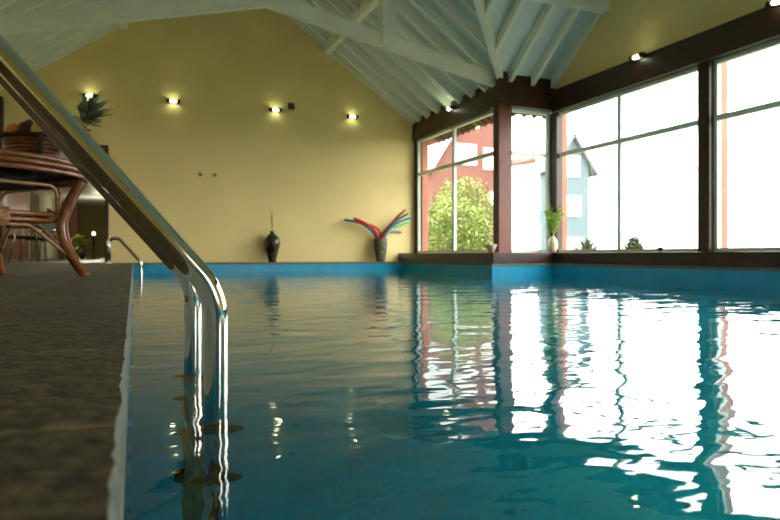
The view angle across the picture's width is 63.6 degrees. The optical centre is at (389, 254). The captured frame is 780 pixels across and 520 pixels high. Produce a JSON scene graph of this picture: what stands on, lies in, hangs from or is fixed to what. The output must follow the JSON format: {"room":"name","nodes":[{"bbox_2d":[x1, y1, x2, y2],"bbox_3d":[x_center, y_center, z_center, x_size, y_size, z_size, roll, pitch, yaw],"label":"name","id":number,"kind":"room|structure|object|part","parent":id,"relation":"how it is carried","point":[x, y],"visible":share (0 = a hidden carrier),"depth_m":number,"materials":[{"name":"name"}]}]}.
{"room":"indoor swimming pool","nodes":[
{"label":"indoor swimming pool","id":0,"kind":"room"},
{"bbox_2d":[29,191,57,258],"bbox_3d":[-11.228,-1.160,20.316,1.320,2.580,22.900,0,0,-22],"label":"wall","id":1,"kind":"structure","parent":0,"point":[45,201],"depth_m":25.05,"materials":[{"name":"beige"}]},
{"bbox_2d":[6,192,28,259],"bbox_3d":[-10.636,-1.085,17.588,0.060,2.430,6.600,0,0,-22],"label":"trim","id":2,"kind":"structure","parent":1,"relation":"attached to","point":[15,201],"depth_m":18.66,"materials":[{"name":"red paint"}]},
{"bbox_2d":[30,192,38,258],"bbox_3d":[-12.526,-1.010,22.217,0.050,2.280,1.800,0,0,-22],"label":"trim","id":3,"kind":"structure","parent":1,"relation":"attached to","point":[34,199],"depth_m":21.71,"materials":[{"name":"brown"}]},
{"bbox_2d":[47,208,56,237],"bbox_3d":[-14.527,-1.300,27.125,0.045,1.200,3.600,0,0,-22],"label":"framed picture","id":4,"kind":"object","parent":1,"relation":"attached to","point":[48,209],"visible":0.14,"depth_m":26.83,"materials":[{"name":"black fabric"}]},
{"bbox_2d":[61,203,77,249],"bbox_3d":[-15.153,-1.160,29.731,0.750,2.580,0.500,0,0,-22],"label":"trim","id":5,"kind":"structure","parent":1,"relation":"attached to","point":[73,220],"depth_m":29.59,"materials":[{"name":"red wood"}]},
{"bbox_2d":[43,152,104,205],"bbox_3d":[-10.080,-2.500,20.783,3.800,0.100,22.900,0,0,-22],"label":"ceiling","id":6,"kind":"structure","parent":0,"point":[89,195],"depth_m":25.92,"materials":[{"name":"white paint"}]},
{"bbox_2d":[78,205,104,257],"bbox_3d":[-14.369,-1.160,31.319,3.500,2.580,0.150,0,0,-22],"label":"wall","id":7,"kind":"structure","parent":0,"point":[91,218],"depth_m":31.11,"materials":[{"name":"brown paint"}]},
{"bbox_2d":[0,8,413,262],"bbox_3d":[-2.840,-2.595,11.260,7.370,5.450,0.200,0,0,-22],"label":"wall","id":8,"kind":"structure","parent":0,"point":[316,167],"depth_m":11.26,"materials":[{"name":"yellow paint"}]},
{"bbox_2d":[4,145,108,262],"bbox_3d":[-5.404,-0.840,10.206,1.545,1.940,0.240,0,0,-22],"label":"trim","id":9,"kind":"structure","parent":8,"relation":"attached to","point":[105,147],"depth_m":10.37,"materials":[{"name":"red wood"}]},
{"bbox_2d":[82,93,97,97],"bbox_3d":[-4.893,-2.600,10.270,0.230,0.064,0.087,0,0,-22],"label":"wall lamp","id":10,"kind":"object","parent":8,"relation":"attached to","point":[87,95],"visible":0.6,"depth_m":10.24,"materials":[{"name":"black"}]},
{"bbox_2d":[166,98,179,103],"bbox_3d":[-3.703,-2.630,10.754,0.230,0.064,0.087,0,0,-22],"label":"wall lamp","id":11,"kind":"object","parent":8,"relation":"attached to","point":[177,101],"visible":1,"depth_m":10.74,"materials":[{"name":"black"}]},
{"bbox_2d":[269,108,281,112],"bbox_3d":[-2.077,-2.630,11.416,0.230,0.064,0.087,0,0,-22],"label":"wall lamp","id":12,"kind":"object","parent":8,"relation":"attached to","point":[279,110],"visible":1,"depth_m":11.40,"materials":[{"name":"black"}]},
{"bbox_2d":[288,103,294,109],"bbox_3d":[-1.810,-2.730,11.555,0.120,0.120,0.029,0,0,-22],"label":"wall speaker","id":13,"kind":"object","parent":8,"relation":"attached to","point":[291,106],"visible":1,"depth_m":11.54,"materials":[{"name":"brown"}]},
{"bbox_2d":[346,114,358,118],"bbox_3d":[-0.716,-2.630,11.970,0.230,0.064,0.087,0,0,-22],"label":"wall lamp","id":14,"kind":"object","parent":8,"relation":"attached to","point":[348,115],"visible":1,"depth_m":11.95,"materials":[{"name":"black"}]},
{"bbox_2d":[414,141,416,252],"bbox_3d":[0.539,-1.145,12.468,0.080,2.220,0.109,0,0,-22],"label":"trim","id":15,"kind":"structure","parent":8,"relation":"attached to","point":[415,142],"depth_m":12.45,"materials":[{"name":"red wood"}]},
{"bbox_2d":[0,258,556,299],"bbox_3d":[-4.407,0.240,14.671,9.700,0.220,38.500,0,0,-22],"label":"floor","id":16,"kind":"structure","parent":0,"point":[19,278],"depth_m":4.68,"materials":[{"name":"tile"}]},
{"bbox_2d":[6,225,38,262],"bbox_3d":[-6.718,-0.330,11.283,0.484,0.925,0.574,0,0,26],"label":"chair","id":17,"kind":"object","parent":16,"relation":"on","point":[14,236],"visible":0.38,"depth_m":11.21,"materials":[{"name":"black metal"}]},
{"bbox_3d":[-6.611,-0.330,10.991,0.034,0.925,0.144,0,0,26],"label":"leg","id":18,"kind":"part","parent":17,"relation":"part of","materials":[{"name":"silver metal"}]},
{"bbox_3d":[-6.901,-0.194,11.434,0.024,0.650,0.463,0,0,26],"label":"leg","id":19,"kind":"part","parent":17,"relation":"part of","materials":[{"name":"brown wood"}]},
{"bbox_3d":[-6.707,-0.320,11.305,0.440,0.060,0.440,0,0,26],"label":"seat","id":20,"kind":"part","parent":17,"relation":"part of","materials":[{"name":"black fabric"}]},
{"bbox_3d":[-6.487,-0.194,11.232,0.024,0.650,0.463,0,0,26],"label":"leg","id":21,"kind":"part","parent":17,"relation":"part of","materials":[{"name":"silver metal"}]},
{"bbox_2d":[18,224,58,261],"bbox_3d":[-6.972,-0.330,12.503,0.574,0.925,0.484,0,0,-1],"label":"chair","id":22,"kind":"object","parent":16,"relation":"on","point":[30,229],"visible":0.44,"depth_m":12.29,"materials":[{"name":"black metal"}]},
{"bbox_3d":[-7.183,-0.330,12.275,0.144,0.925,0.034,0,0,-1],"label":"leg","id":23,"kind":"part","parent":22,"relation":"part of","materials":[{"name":"brown wood"}]},
{"bbox_3d":[-6.913,-0.194,12.274,0.463,0.650,0.024,0,0,-1],"label":"leg","id":24,"kind":"part","parent":22,"relation":"part of","materials":[{"name":"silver metal"}]},
{"bbox_3d":[-6.947,-0.320,12.504,0.440,0.060,0.440,0,0,-1],"label":"seat","id":25,"kind":"part","parent":22,"relation":"part of","materials":[{"name":"black fabric"}]},
{"bbox_3d":[-6.920,-0.194,12.734,0.463,0.650,0.024,0,0,-1],"label":"leg","id":26,"kind":"part","parent":22,"relation":"part of","materials":[{"name":"silver metal"}]},
{"bbox_2d":[0,149,89,275],"bbox_3d":[-2.454,-0.200,3.655,1.295,0.692,1.295,0,0,25],"label":"table","id":27,"kind":"object","parent":16,"relation":"on","point":[20,171],"visible":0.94,"depth_m":3.73,"materials":[{"name":"wicker"}]},
{"bbox_3d":[-2.609,-0.158,4.190,0.054,0.608,0.188,0,0,-16],"label":"leg","id":28,"kind":"part","parent":27,"relation":"part of","materials":[{"name":"wood"}]},
{"bbox_2d":[0,130,61,157],"bbox_3d":[-2.119,-0.632,3.748,0.368,0.173,0.288,0,0,0],"label":"fruit basket","id":29,"kind":"object","parent":27,"relation":"on","point":[18,140],"visible":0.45,"depth_m":3.63,"materials":[{"name":"wicker"}]},
{"bbox_2d":[5,123,17,131],"bbox_3d":[-2.231,-0.739,3.737,0.092,0.091,0.092,0,0,-22],"label":"fruit","id":30,"kind":"object","parent":29,"relation":"in","point":[11,127],"visible":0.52,"depth_m":3.70,"materials":[{"name":"orange food"}]},
{"bbox_2d":[17,121,32,130],"bbox_3d":[-2.149,-0.749,3.723,0.094,0.093,0.094,0,0,-22],"label":"plum","id":31,"kind":"object","parent":29,"relation":"in","point":[25,125],"visible":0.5,"depth_m":3.69,"materials":[{"name":"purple food"}]},
{"bbox_2d":[31,124,42,131],"bbox_3d":[-2.064,-0.739,3.697,0.080,0.080,0.080,0,0,-22],"label":"apple","id":32,"kind":"object","parent":29,"relation":"in","point":[34,127],"visible":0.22,"depth_m":3.66,"materials":[{"name":"yellow food"}]},
{"bbox_3d":[-2.016,-0.629,3.633,0.033,0.156,0.055,0,0,-23],"label":"handle","id":33,"kind":"part","parent":29,"relation":"part of","materials":[{"name":"wicker"}]},
{"bbox_2d":[54,91,112,149],"bbox_3d":[-1.830,-0.790,3.749,0.360,0.388,0.235,0,0,0],"label":"pineapple","id":34,"kind":"object","parent":29,"relation":"in","point":[89,111],"visible":0.48,"depth_m":3.72,"materials":[{"name":"green plant"}]},
{"bbox_3d":[-1.760,-0.874,3.756,0.210,0.220,0.203,0,0,-37],"label":"crown","id":35,"kind":"part","parent":34,"relation":"part of","materials":[{"name":"green plant"}]},
{"bbox_3d":[-1.919,-0.158,3.809,0.189,0.608,0.053,0,0,-16],"label":"leg","id":36,"kind":"part","parent":27,"relation":"part of","materials":[{"name":"wicker"}]},
{"bbox_2d":[39,223,67,260],"bbox_3d":[-7.398,-0.330,13.857,0.484,0.925,0.574,0,0,-39],"label":"chair","id":37,"kind":"object","parent":16,"relation":"on","point":[48,226],"visible":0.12,"depth_m":13.96,"materials":[{"name":"black metal"}]},
{"bbox_3d":[-7.541,-0.630,14.031,0.420,0.320,0.096,0,0,-39],"label":"backrest","id":38,"kind":"part","parent":37,"relation":"part of","materials":[{"name":"black fabric"}]},
{"bbox_2d":[58,239,71,258],"bbox_3d":[-9.912,-0.180,19.178,0.400,0.620,0.400,0,0,-22],"label":"planter","id":39,"kind":"object","parent":16,"relation":"on","point":[60,253],"visible":0.2,"depth_m":19.03,"materials":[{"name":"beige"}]},
{"bbox_2d":[0,263,132,519],"bbox_3d":[-1.787,0.225,3.915,0.347,0.191,13.600,0,0,-22],"label":"pool deck","id":40,"kind":"object","parent":16,"relation":"attached to","point":[65,343],"depth_m":0.58,"materials":[{"name":"stone"}]},
{"bbox_2d":[71,233,89,258],"bbox_3d":[-10.013,-0.278,20.167,0.701,0.816,0.658,0,0,5],"label":"plant","id":41,"kind":"object","parent":16,"relation":"on","point":[81,253],"visible":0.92,"depth_m":20.18,"materials":[{"name":"green plant"}]},
{"bbox_3d":[-9.984,-0.020,20.229,0.400,0.300,0.400,0,0,-22],"label":"plant pot","id":42,"kind":"part","parent":41,"relation":"part of","materials":[{"name":"black ceramic"}]},
{"bbox_2d":[86,231,100,258],"bbox_3d":[-8.955,-0.290,19.028,0.400,0.840,0.400,0,0,-22],"label":"floor lamp","id":43,"kind":"object","parent":16,"relation":"on","point":[93,232],"visible":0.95,"depth_m":19.00,"materials":[{"name":"black metal"}]},
{"bbox_2d":[0,34,227,420],"bbox_3d":[-0.792,0.388,1.230,0.910,2.124,0.577,0,0,-22],"label":"pool ladder","id":44,"kind":"object","parent":16,"relation":"attached to","point":[201,288],"visible":0.81,"depth_m":1.13,"materials":[{"name":"silver metal"}]},
{"bbox_3d":[-0.884,0.388,1.456,0.863,2.124,0.043,0,0,-22],"label":"rail","id":45,"kind":"part","parent":44,"relation":"part of","materials":[{"name":"silver metal"}]},
{"bbox_2d":[105,237,142,275],"bbox_3d":[-3.936,0.592,9.350,0.530,1.716,0.577,0,0,-22],"label":"pool ladder","id":46,"kind":"object","parent":16,"relation":"attached to","point":[109,240],"visible":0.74,"depth_m":9.12,"materials":[{"name":"silver metal"}]},
{"bbox_2d":[264,210,279,261],"bbox_3d":[-2.111,-0.339,11.287,0.284,0.939,0.284,0,0,-22],"label":"floor vase","id":47,"kind":"object","parent":16,"relation":"on","point":[272,241],"visible":0.98,"depth_m":11.20,"materials":[{"name":"black ceramic"}]},
{"bbox_2d":[374,238,386,261],"bbox_3d":[-0.178,-0.097,12.068,0.256,0.453,0.256,0,0,-22],"label":"pot","id":48,"kind":"object","parent":16,"relation":"on","point":[380,244],"visible":1,"depth_m":11.97,"materials":[{"name":"stone"}]},
{"bbox_2d":[344,219,376,237],"bbox_3d":[-0.541,-0.351,11.983,0.674,0.663,0.072,0,0,-19],"label":"noodle","id":49,"kind":"object","parent":48,"relation":"in","point":[347,220],"visible":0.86,"depth_m":12.01,"materials":[{"name":"blue plastic"}]},
{"bbox_2d":[353,217,378,237],"bbox_3d":[-0.434,-0.364,11.900,0.543,0.688,0.073,0,0,-26],"label":"noodle","id":50,"kind":"object","parent":48,"relation":"in","point":[354,218],"visible":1,"depth_m":11.89,"materials":[{"name":"red plastic"}]},
{"bbox_2d":[355,221,381,237],"bbox_3d":[-0.405,-0.336,11.976,0.535,0.631,0.045,0,0,-22],"label":"noodle","id":51,"kind":"object","parent":48,"relation":"in","point":[358,222],"visible":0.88,"depth_m":12.01,"materials":[{"name":"red plastic"}]},
{"bbox_2d":[381,230,401,234],"bbox_3d":[-0.018,-0.252,12.265,0.532,0.464,0.102,0,0,-29],"label":"noodle","id":52,"kind":"object","parent":48,"relation":"in","point":[391,231],"visible":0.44,"depth_m":12.30,"materials":[{"name":"purple plastic"}]},
{"bbox_2d":[381,209,405,237],"bbox_3d":[0.059,-0.453,12.064,0.529,0.867,0.071,0,0,-18],"label":"noodle","id":53,"kind":"object","parent":48,"relation":"in","point":[404,210],"visible":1,"depth_m":12.04,"materials":[{"name":"red plastic"}]},
{"bbox_2d":[383,213,408,232],"bbox_3d":[0.091,-0.428,12.238,0.604,0.816,0.054,0,0,-22],"label":"noodle","id":54,"kind":"object","parent":48,"relation":"in","point":[406,214],"visible":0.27,"depth_m":12.27,"materials":[{"name":"green plastic"}]},
{"bbox_2d":[383,217,410,237],"bbox_3d":[0.129,-0.381,12.141,0.600,0.723,0.050,0,0,-22],"label":"noodle","id":55,"kind":"object","parent":48,"relation":"in","point":[408,218],"visible":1,"depth_m":12.13,"materials":[{"name":"blue plastic"}]},
{"bbox_2d":[385,221,409,237],"bbox_3d":[0.120,-0.345,12.194,0.578,0.650,0.052,0,0,-22],"label":"noodle","id":56,"kind":"object","parent":48,"relation":"in","point":[407,222],"visible":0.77,"depth_m":12.21,"materials":[{"name":"green plastic"}]},
{"bbox_2d":[133,263,779,285],"bbox_3d":[1.068,0.930,5.066,5.822,1.540,13.580,0,0,-22],"label":"basin","id":57,"kind":"object","parent":16,"relation":"in","point":[772,278],"visible":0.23,"depth_m":9.18,"materials":[{"name":"blue tile"}]},
{"bbox_2d":[123,271,779,519],"bbox_3d":[1.068,0.300,5.066,5.822,0.001,13.580,0,0,-22],"label":"pool water","id":58,"kind":"object","parent":57,"relation":"in","point":[353,395],"visible":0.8,"depth_m":1.26,"materials":[{"name":"blue liquid"}]},
{"bbox_2d":[133,262,779,271],"bbox_3d":[2.623,0.144,6.677,14.904,0.032,4.494,0,0,45],"label":"trim","id":59,"kind":"structure","parent":57,"relation":"attached to","point":[439,263],"depth_m":9.21,"materials":[{"name":"tile"}]},
{"bbox_2d":[0,0,610,124],"bbox_3d":[0.499,-3.934,4.225,8.290,2.872,15.750,0,0,-22],"label":"ceiling","id":60,"kind":"structure","parent":0,"point":[535,39],"depth_m":9.40,"materials":[{"name":"white wood"}]},
{"bbox_2d":[0,0,495,86],"bbox_3d":[-1.610,-3.808,8.198,6.920,2.885,0.170,0,0,-22],"label":"roof truss","id":61,"kind":"object","parent":60,"relation":"attached to","point":[122,11],"visible":0.94,"depth_m":8.06,"materials":[{"name":"white wood"}]},
{"bbox_3d":[-3.184,-3.431,7.557,0.200,1.190,0.170,0,0,-22],"label":"post","id":62,"kind":"part","parent":61,"relation":"part of","materials":[{"name":"white wood"}]},
{"bbox_3d":[-1.610,-4.245,8.198,0.180,2.010,0.120,0,0,-22],"label":"king post","id":63,"kind":"part","parent":61,"relation":"part of","materials":[{"name":"white wood"}]},
{"bbox_3d":[-0.035,-3.471,8.839,0.200,1.109,0.170,0,0,-22],"label":"post","id":64,"kind":"part","parent":61,"relation":"part of","materials":[{"name":"white wood"}]},
{"bbox_2d":[428,112,544,145],"bbox_3d":[1.766,-2.438,11.658,1.338,0.394,3.538,0,0,-22],"label":"overhang","id":65,"kind":"object","parent":60,"relation":"attached to","point":[483,122],"visible":0.23,"depth_m":11.34,"materials":[{"name":"brown wood"}]},
{"bbox_2d":[554,0,769,88],"bbox_3d":[4.426,-2.595,4.112,1.100,5.450,12.280,0,0,-22],"label":"wall","id":66,"kind":"structure","parent":0,"point":[630,27],"depth_m":8.09,"materials":[{"name":"yellow paint"}]},
{"bbox_2d":[445,105,454,111],"bbox_3d":[1.037,-2.540,10.917,0.087,0.064,0.230,0,0,-22],"label":"wall lamp","id":67,"kind":"object","parent":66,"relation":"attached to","point":[451,107],"visible":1,"depth_m":10.88,"materials":[{"name":"black"}]},
{"bbox_2d":[417,110,492,252],"bbox_3d":[1.171,-1.170,11.106,0.195,2.270,3.090,0,0,-22],"label":"window","id":68,"kind":"structure","parent":66,"relation":"in","point":[422,144],"depth_m":11.89,"materials":[{"name":"grey metal"}]},
{"bbox_2d":[412,82,517,140],"bbox_3d":[1.187,-2.478,10.982,0.240,0.445,3.349,0,0,-22],"label":"trim","id":69,"kind":"structure","parent":66,"relation":"attached to","point":[479,104],"depth_m":10.88,"materials":[{"name":"red wood"}]},
{"bbox_2d":[493,71,511,252],"bbox_3d":[1.685,-1.377,9.480,0.270,2.685,0.310,0,0,-22],"label":"trim","id":70,"kind":"structure","parent":66,"relation":"attached to","point":[502,115],"depth_m":9.42,"materials":[{"name":"red wood"}]},
{"bbox_2d":[490,74,554,113],"bbox_3d":[2.118,-2.480,9.678,1.180,0.500,0.270,0,0,-22],"label":"trim","id":71,"kind":"structure","parent":66,"relation":"attached to","point":[522,95],"depth_m":9.55,"materials":[{"name":"red wood"}]},
{"bbox_2d":[512,108,549,252],"bbox_3d":[2.139,-1.133,9.724,0.755,2.195,0.060,0,0,-22],"label":"window","id":72,"kind":"structure","parent":66,"relation":"in","point":[546,154],"depth_m":9.82,"materials":[{"name":"grey metal"}]},
{"bbox_2d":[550,113,561,252],"bbox_3d":[2.566,-1.117,9.817,0.105,2.165,0.250,0,0,-22],"label":"trim","id":73,"kind":"structure","parent":66,"relation":"attached to","point":[555,119],"depth_m":9.71,"materials":[{"name":"red wood"}]},
{"bbox_2d":[399,251,779,267],"bbox_3d":[2.881,0.046,7.737,1.530,0.162,10.639,0,0,-22],"label":"trim","id":74,"kind":"structure","parent":66,"relation":"attached to","point":[768,259],"depth_m":8.32,"materials":[{"name":"red wood"}]},
{"bbox_2d":[485,244,497,252],"bbox_3d":[1.503,-0.098,9.357,0.188,0.125,0.188,0,0,-22],"label":"stone bowl","id":75,"kind":"object","parent":74,"relation":"on","point":[490,248],"visible":1,"depth_m":9.30,"materials":[{"name":"stone"}]},
{"bbox_2d":[542,204,567,252],"bbox_3d":[2.512,-0.403,9.623,0.380,0.737,0.378,0,0,34],"label":"vase","id":76,"kind":"object","parent":74,"relation":"on","point":[552,225],"visible":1,"depth_m":9.57,"materials":[{"name":"ceramic"}]},
{"bbox_2d":[559,66,697,252],"bbox_3d":[3.128,-1.137,8.621,0.175,2.205,2.890,0,0,-22],"label":"window","id":77,"kind":"structure","parent":66,"relation":"in","point":[621,139],"depth_m":8.49,"materials":[{"name":"grey metal"}]},
{"bbox_2d":[628,52,645,61],"bbox_3d":[3.128,-2.510,7.968,0.087,0.064,0.230,0,0,-22],"label":"wall lamp","id":78,"kind":"object","parent":66,"relation":"attached to","point":[640,55],"visible":1,"depth_m":7.94,"materials":[{"name":"black"}]},
{"bbox_2d":[551,5,779,112],"bbox_3d":[3.967,-2.355,6.360,0.255,0.330,7.270,0,0,-22],"label":"trim","id":79,"kind":"structure","parent":66,"relation":"attached to","point":[759,27],"depth_m":7.43,"materials":[{"name":"red wood"}]},
{"bbox_2d":[698,60,713,251],"bbox_3d":[3.622,-1.113,7.175,0.140,2.155,0.160,0,0,-22],"label":"trim","id":80,"kind":"structure","parent":66,"relation":"attached to","point":[705,69],"depth_m":7.11,"materials":[{"name":"red wood"}]},
{"bbox_2d":[714,39,779,251],"bbox_3d":[4.234,-1.137,5.945,0.205,2.205,2.900,0,0,-22],"label":"window","id":81,"kind":"structure","parent":66,"relation":"in","point":[721,114],"depth_m":7.07,"materials":[{"name":"grey metal"}]},
{"bbox_2d":[765,0,779,8],"bbox_3d":[3.837,-2.510,6.226,0.087,0.064,0.230,0,0,-22],"label":"wall lamp","id":82,"kind":"object","parent":66,"relation":"attached to","point":[771,4],"visible":1,"depth_m":6.27,"materials":[{"name":"black"}]},
{"bbox_3d":[3.826,-2.506,6.222,0.052,0.052,0.106,0,0,-22],"label":"lamp glass","id":83,"kind":"part","parent":82,"relation":"part of","materials":[{"name":"white glass"}]},
{"bbox_3d":[-3.275,-1.310,2.662,0.120,2.880,15.400,0,0,-22],"label":"wall","id":84,"kind":"structure","parent":0,"visible":0},
{"bbox_2d":[0,96,3,262],"bbox_3d":[-6.054,-1.160,9.767,0.090,2.580,0.138,0,0,-22],"label":"trim","id":85,"kind":"structure","parent":84,"relation":"attached to","point":[1,97],"depth_m":9.74,"materials":[{"name":"red wood"}]},
{"label":"ground","id":86,"kind":"structure","parent":0,"visible":0},
{"bbox_2d":[428,198,492,250],"bbox_3d":[1.847,-0.570,17.602,2.144,2.078,2.127,0,0,-22],"label":"shrub","id":87,"kind":"object","parent":86,"relation":"on","point":[465,225],"visible":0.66,"depth_m":17.23,"materials":[{"name":"green plant"}]},
{"bbox_2d":[428,176,492,250],"bbox_3d":[2.356,-1.063,20.613,2.484,3.072,2.486,0,0,-22],"label":"shrub","id":88,"kind":"object","parent":86,"relation":"on","point":[475,192],"visible":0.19,"depth_m":20.33,"materials":[{"name":"green plant"}]},
{"bbox_2d":[428,123,536,250],"bbox_3d":[2.995,-3.934,31.261,5.447,8.708,6.750,0,0,-22],"label":"house","id":89,"kind":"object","parent":86,"relation":"on","point":[477,142],"visible":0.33,"depth_m":28.42,"materials":[{"name":"red"}]},
{"bbox_3d":[3.450,-4.525,28.327,0.850,0.750,0.011,0,0,-22],"label":"pane","id":90,"kind":"part","parent":89,"relation":"part of","materials":[{"name":"white glass"}]},
{"bbox_3d":[4.607,-4.400,28.798,0.550,0.800,0.011,0,0,-22],"label":"pane","id":91,"kind":"part","parent":89,"relation":"part of","materials":[{"name":"white glass"}]},
{"bbox_2d":[533,134,598,249],"bbox_3d":[21.443,-6.985,76.749,6.646,14.810,4.200,0,0,-22],"label":"house","id":92,"kind":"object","parent":86,"relation":"on","point":[580,167],"visible":0.57,"depth_m":75.67,"materials":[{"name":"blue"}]},
{"bbox_3d":[21.690,-10.600,75.089,2.000,2.200,0.019,0,0,-22],"label":"pane","id":93,"kind":"part","parent":92,"relation":"part of","materials":[{"name":"white glass"}]},
{"bbox_3d":[21.875,-5.850,75.164,2.000,2.100,0.019,0,0,-22],"label":"pane","id":94,"kind":"part","parent":92,"relation":"part of","materials":[{"name":"white glass"}]},
{"bbox_3d":[22.060,-1.100,75.240,2.000,1.600,0.019,0,0,-22],"label":"pane","id":95,"kind":"part","parent":92,"relation":"part of","materials":[{"name":"white glass"}]},
{"bbox_2d":[568,237,602,249],"bbox_3d":[3.899,0.031,12.466,0.801,0.778,0.843,0,0,28],"label":"agave plant","id":96,"kind":"object","parent":86,"relation":"on","point":[587,245],"visible":0.33,"depth_m":12.37,"materials":[{"name":"green plant"}]},
{"bbox_2d":[624,235,643,248],"bbox_3d":[5.211,0.026,13.460,0.559,0.892,0.503,0,0,-22],"label":"round bush","id":97,"kind":"object","parent":86,"relation":"on","point":[633,243],"visible":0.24,"depth_m":13.37,"materials":[{"name":"green plant"}]}
]}

